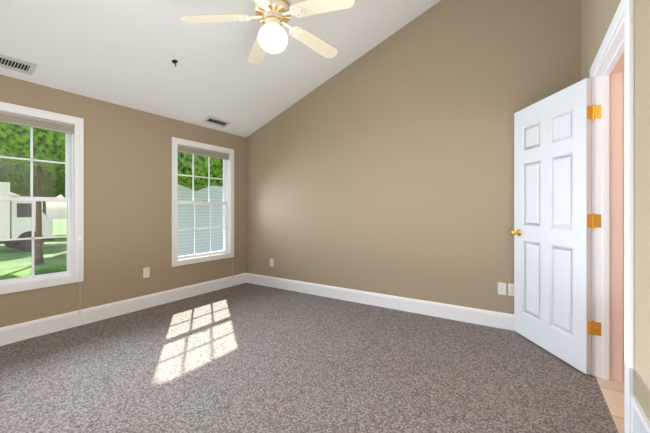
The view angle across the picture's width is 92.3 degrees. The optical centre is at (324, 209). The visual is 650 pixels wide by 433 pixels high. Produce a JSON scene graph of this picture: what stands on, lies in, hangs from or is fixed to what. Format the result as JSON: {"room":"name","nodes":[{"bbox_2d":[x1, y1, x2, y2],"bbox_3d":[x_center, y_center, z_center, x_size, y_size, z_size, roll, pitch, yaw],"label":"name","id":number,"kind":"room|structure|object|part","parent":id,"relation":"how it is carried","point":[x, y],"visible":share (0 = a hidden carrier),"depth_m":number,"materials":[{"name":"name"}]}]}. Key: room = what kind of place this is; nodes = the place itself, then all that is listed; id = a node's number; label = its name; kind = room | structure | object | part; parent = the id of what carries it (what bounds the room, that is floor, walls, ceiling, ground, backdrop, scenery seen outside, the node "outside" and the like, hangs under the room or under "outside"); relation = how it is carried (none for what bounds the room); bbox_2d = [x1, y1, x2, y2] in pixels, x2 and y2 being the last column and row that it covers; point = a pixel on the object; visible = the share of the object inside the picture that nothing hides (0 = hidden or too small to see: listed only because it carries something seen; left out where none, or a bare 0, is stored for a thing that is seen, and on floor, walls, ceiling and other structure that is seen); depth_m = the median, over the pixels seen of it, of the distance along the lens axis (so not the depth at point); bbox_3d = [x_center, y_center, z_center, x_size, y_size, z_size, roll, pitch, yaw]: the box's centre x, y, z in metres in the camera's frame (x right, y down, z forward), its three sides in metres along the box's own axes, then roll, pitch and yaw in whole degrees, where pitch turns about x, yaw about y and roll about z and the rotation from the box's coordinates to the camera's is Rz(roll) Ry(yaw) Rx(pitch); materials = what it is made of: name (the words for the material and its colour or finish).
{"room":"empty bedroom","nodes":[
{"label":"empty bedroom","id":0,"kind":"room"},
{"bbox_2d":[0,74,245,327],"bbox_3d":[-2.530,-0.020,3.030,0.140,2.310,4.820,0,0,33],"label":"wall","id":1,"kind":"structure","parent":0,"point":[127,195],"depth_m":3.41,"materials":[{"name":"beige paint"}]},
{"bbox_2d":[0,101,83,313],"bbox_3d":[-2.726,0.058,2.728,0.198,1.926,0.970,0,0,33],"label":"window","id":2,"kind":"structure","parent":1,"relation":"in","point":[74,175],"depth_m":2.99,"materials":[{"name":"white"}]},
{"bbox_2d":[0,111,72,133],"bbox_3d":[-2.680,-0.787,2.699,0.026,0.091,0.818,0,0,33],"label":"window blind","id":3,"kind":"object","parent":2,"relation":"attached to","point":[24,120],"visible":1,"depth_m":2.80,"materials":[{"name":"beige"}]},
{"bbox_3d":[-2.425,0.103,3.043,0.034,1.835,0.062,0,0,33],"label":"cord","id":4,"kind":"part","parent":2,"relation":"part of","materials":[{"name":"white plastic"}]},
{"bbox_2d":[0,273,245,345],"bbox_3d":[-2.464,1.060,2.988,0.016,0.150,4.540,0,0,33],"label":"baseboard","id":5,"kind":"structure","parent":1,"relation":"attached to","point":[10,334],"depth_m":3.25,"materials":[{"name":"white wood"}]},
{"bbox_2d":[143,267,149,277],"bbox_3d":[-2.066,0.725,3.611,0.007,0.115,0.070,0,0,33],"label":"electrical outlet","id":6,"kind":"object","parent":1,"relation":"attached to","point":[146,272],"visible":1,"depth_m":3.61,"materials":[{"name":"white plastic"}]},
{"bbox_2d":[172,137,233,278],"bbox_3d":[-1.699,0.058,4.315,0.198,1.926,0.970,0,0,33],"label":"window","id":7,"kind":"structure","parent":1,"relation":"in","point":[227,203],"depth_m":4.33,"materials":[{"name":"white"}]},
{"bbox_2d":[178,144,228,159],"bbox_3d":[-1.653,-0.787,4.285,0.026,0.091,0.818,0,0,33],"label":"window blind","id":8,"kind":"object","parent":7,"relation":"attached to","point":[200,151],"visible":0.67,"depth_m":4.24,"materials":[{"name":"beige"}]},
{"bbox_3d":[-1.398,0.103,4.630,0.034,1.835,0.062,0,0,33],"label":"cord","id":9,"kind":"part","parent":7,"relation":"part of","materials":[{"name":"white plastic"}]},
{"bbox_2d":[0,0,439,137],"bbox_3d":[-0.754,-1.952,1.881,4.370,1.737,4.820,0,0,33],"label":"ceiling","id":10,"kind":"structure","parent":0,"point":[125,53],"depth_m":3.04,"materials":[{"name":"white paint"}]},
{"bbox_2d":[0,54,36,74],"bbox_3d":[-2.577,-1.194,2.513,0.143,0.059,0.360,0,0,33],"label":"ceiling vent","id":11,"kind":"object","parent":10,"relation":"in","point":[16,64],"visible":1,"depth_m":2.57,"materials":[{"name":"silver metal"}]},
{"bbox_2d":[202,116,230,127],"bbox_3d":[-1.464,-1.194,4.234,0.143,0.059,0.360,0,0,33],"label":"ceiling vent","id":12,"kind":"object","parent":10,"relation":"in","point":[216,121],"visible":1,"depth_m":4.22,"materials":[{"name":"silver metal"}]},
{"bbox_2d":[180,0,354,63],"bbox_3d":[-0.360,-1.573,2.415,1.276,0.688,1.308,0,0,33],"label":"fan","id":13,"kind":"object","parent":10,"relation":"hanging from","point":[273,16],"visible":1,"depth_m":2.37,"materials":[{"name":"beige wood"}]},
{"bbox_2d":[0,283,623,432],"bbox_3d":[-0.130,1.195,1.787,5.520,0.120,5.340,0,0,33],"label":"floor","id":14,"kind":"structure","parent":0,"point":[247,358],"depth_m":2.13,"materials":[{"name":"carpet"}]},
{"bbox_2d":[246,0,580,313],"bbox_3d":[0.517,-0.798,3.846,4.370,3.865,0.140,0,0,33],"label":"wall","id":15,"kind":"structure","parent":0,"point":[386,166],"depth_m":3.44,"materials":[{"name":"beige paint"}]},
{"bbox_2d":[270,258,273,266],"bbox_3d":[-0.787,0.775,4.602,0.070,0.115,0.007,0,0,33],"label":"electrical outlet","id":16,"kind":"object","parent":15,"relation":"attached to","point":[272,262],"visible":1,"depth_m":4.59,"materials":[{"name":"white plastic"}]},
{"bbox_2d":[246,273,513,330],"bbox_3d":[0.475,1.060,3.780,4.058,0.150,0.016,0,0,33],"label":"baseboard","id":17,"kind":"structure","parent":15,"relation":"attached to","point":[501,320],"depth_m":3.55,"materials":[{"name":"white wood"}]},
{"bbox_2d":[498,282,505,294],"bbox_3d":[1.696,0.755,2.990,0.070,0.115,0.016,0,0,33],"label":"electrical outlet","id":18,"kind":"object","parent":15,"relation":"attached to","point":[501,288],"visible":1,"depth_m":2.99,"materials":[{"name":"white plastic"}]},
{"bbox_2d":[508,283,513,295],"bbox_3d":[1.770,0.755,2.948,0.070,0.115,0.007,0,0,33],"label":"electrical outlet","id":19,"kind":"object","parent":15,"relation":"attached to","point":[510,289],"visible":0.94,"depth_m":2.95,"materials":[{"name":"white plastic"}]},
{"bbox_2d":[581,0,649,420],"bbox_3d":[1.022,-0.797,0.733,0.140,3.863,4.820,0,0,33],"label":"wall","id":20,"kind":"structure","parent":0,"point":[597,16],"depth_m":1.29,"materials":[{"name":"beige paint"}]},
{"bbox_2d":[511,78,600,374],"bbox_3d":[1.791,0.111,2.505,0.173,2.024,0.807,0,0,-2],"label":"door","id":21,"kind":"structure","parent":20,"relation":"in","point":[551,232],"depth_m":2.40,"materials":[{"name":"white wood"}]},
{"bbox_3d":[1.781,0.205,2.857,0.173,0.062,0.102,0,0,-2],"label":"knob","id":22,"kind":"part","parent":21,"relation":"part of","materials":[{"name":"gold metal"}]},
{"bbox_3d":[1.812,0.070,2.127,0.047,1.576,0.012,0,0,-2],"label":"door hinge leaf","id":23,"kind":"part","parent":21,"relation":"part of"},
{"bbox_3d":[1.845,0.070,2.115,0.041,1.560,0.002,0,0,33],"label":"door trim hinge leaf","id":24,"kind":"part","parent":21,"relation":"part of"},
{"bbox_2d":[590,0,633,432],"bbox_3d":[1.668,0.073,1.732,0.176,2.123,1.006,0,0,33],"label":"door frame","id":25,"kind":"structure","parent":20,"relation":"attached to","point":[612,202],"depth_m":2.06,"materials":[{"name":"white wood"}]},
{"bbox_2d":[631,395,649,432],"bbox_3d":[1.171,0.958,1.103,0.012,0.315,0.583,0,0,33],"label":"baseboard","id":26,"kind":"structure","parent":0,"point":[640,422],"depth_m":1.27,"materials":[{"name":"white wood"}]},
{"label":"outside","id":27,"kind":"structure","parent":0,"visible":0},
{"bbox_2d":[0,219,66,279],"bbox_3d":[-29.845,1.785,25.262,69.840,0.200,90.000,0,0,33],"label":"ground","id":28,"kind":"structure","parent":27,"point":[18,257],"depth_m":10.84,"materials":[{"name":"green plant"}]},
{"bbox_2d":[10,192,42,210],"bbox_3d":[-25.987,-2.090,21.873,8.600,7.550,8.100,0,0,33],"label":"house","id":29,"kind":"structure","parent":28,"relation":"on","point":[11,193],"depth_m":21.73,"materials":[{"name":"white"}]},
{"bbox_2d":[0,182,54,251],"bbox_3d":[-13.558,0.310,11.629,2.000,2.750,4.900,0,0,33],"label":"truck","id":30,"kind":"object","parent":28,"relation":"on","point":[17,227],"depth_m":12.28,"materials":[{"name":"white metal"}]},
{"bbox_2d":[0,122,64,264],"bbox_3d":[-8.677,-1.314,9.946,4.172,5.998,3.820,0,0,33],"label":"tree","id":31,"kind":"object","parent":28,"relation":"on","point":[38,155],"depth_m":8.60,"materials":[{"name":"green plant"}]},
{"bbox_2d":[0,159,64,214],"bbox_3d":[-14.832,-1.694,17.036,4.697,6.759,5.413,0,0,33],"label":"tree","id":32,"kind":"object","parent":28,"relation":"on","point":[25,191],"depth_m":15.43,"materials":[{"name":"green plant"}]},
{"bbox_2d":[178,184,222,255],"bbox_3d":[-5.732,-1.190,16.362,7.600,5.750,9.350,0,0,33],"label":"house","id":33,"kind":"structure","parent":28,"relation":"on","point":[202,243],"depth_m":11.58,"materials":[{"name":"grey plastic"}]},
{"bbox_2d":[178,152,222,190],"bbox_3d":[-3.110,-0.752,9.626,3.001,4.873,2.995,0,0,33],"label":"tree","id":34,"kind":"object","parent":28,"relation":"on","point":[215,172],"depth_m":8.75,"materials":[{"name":"green plant"}]}
]}

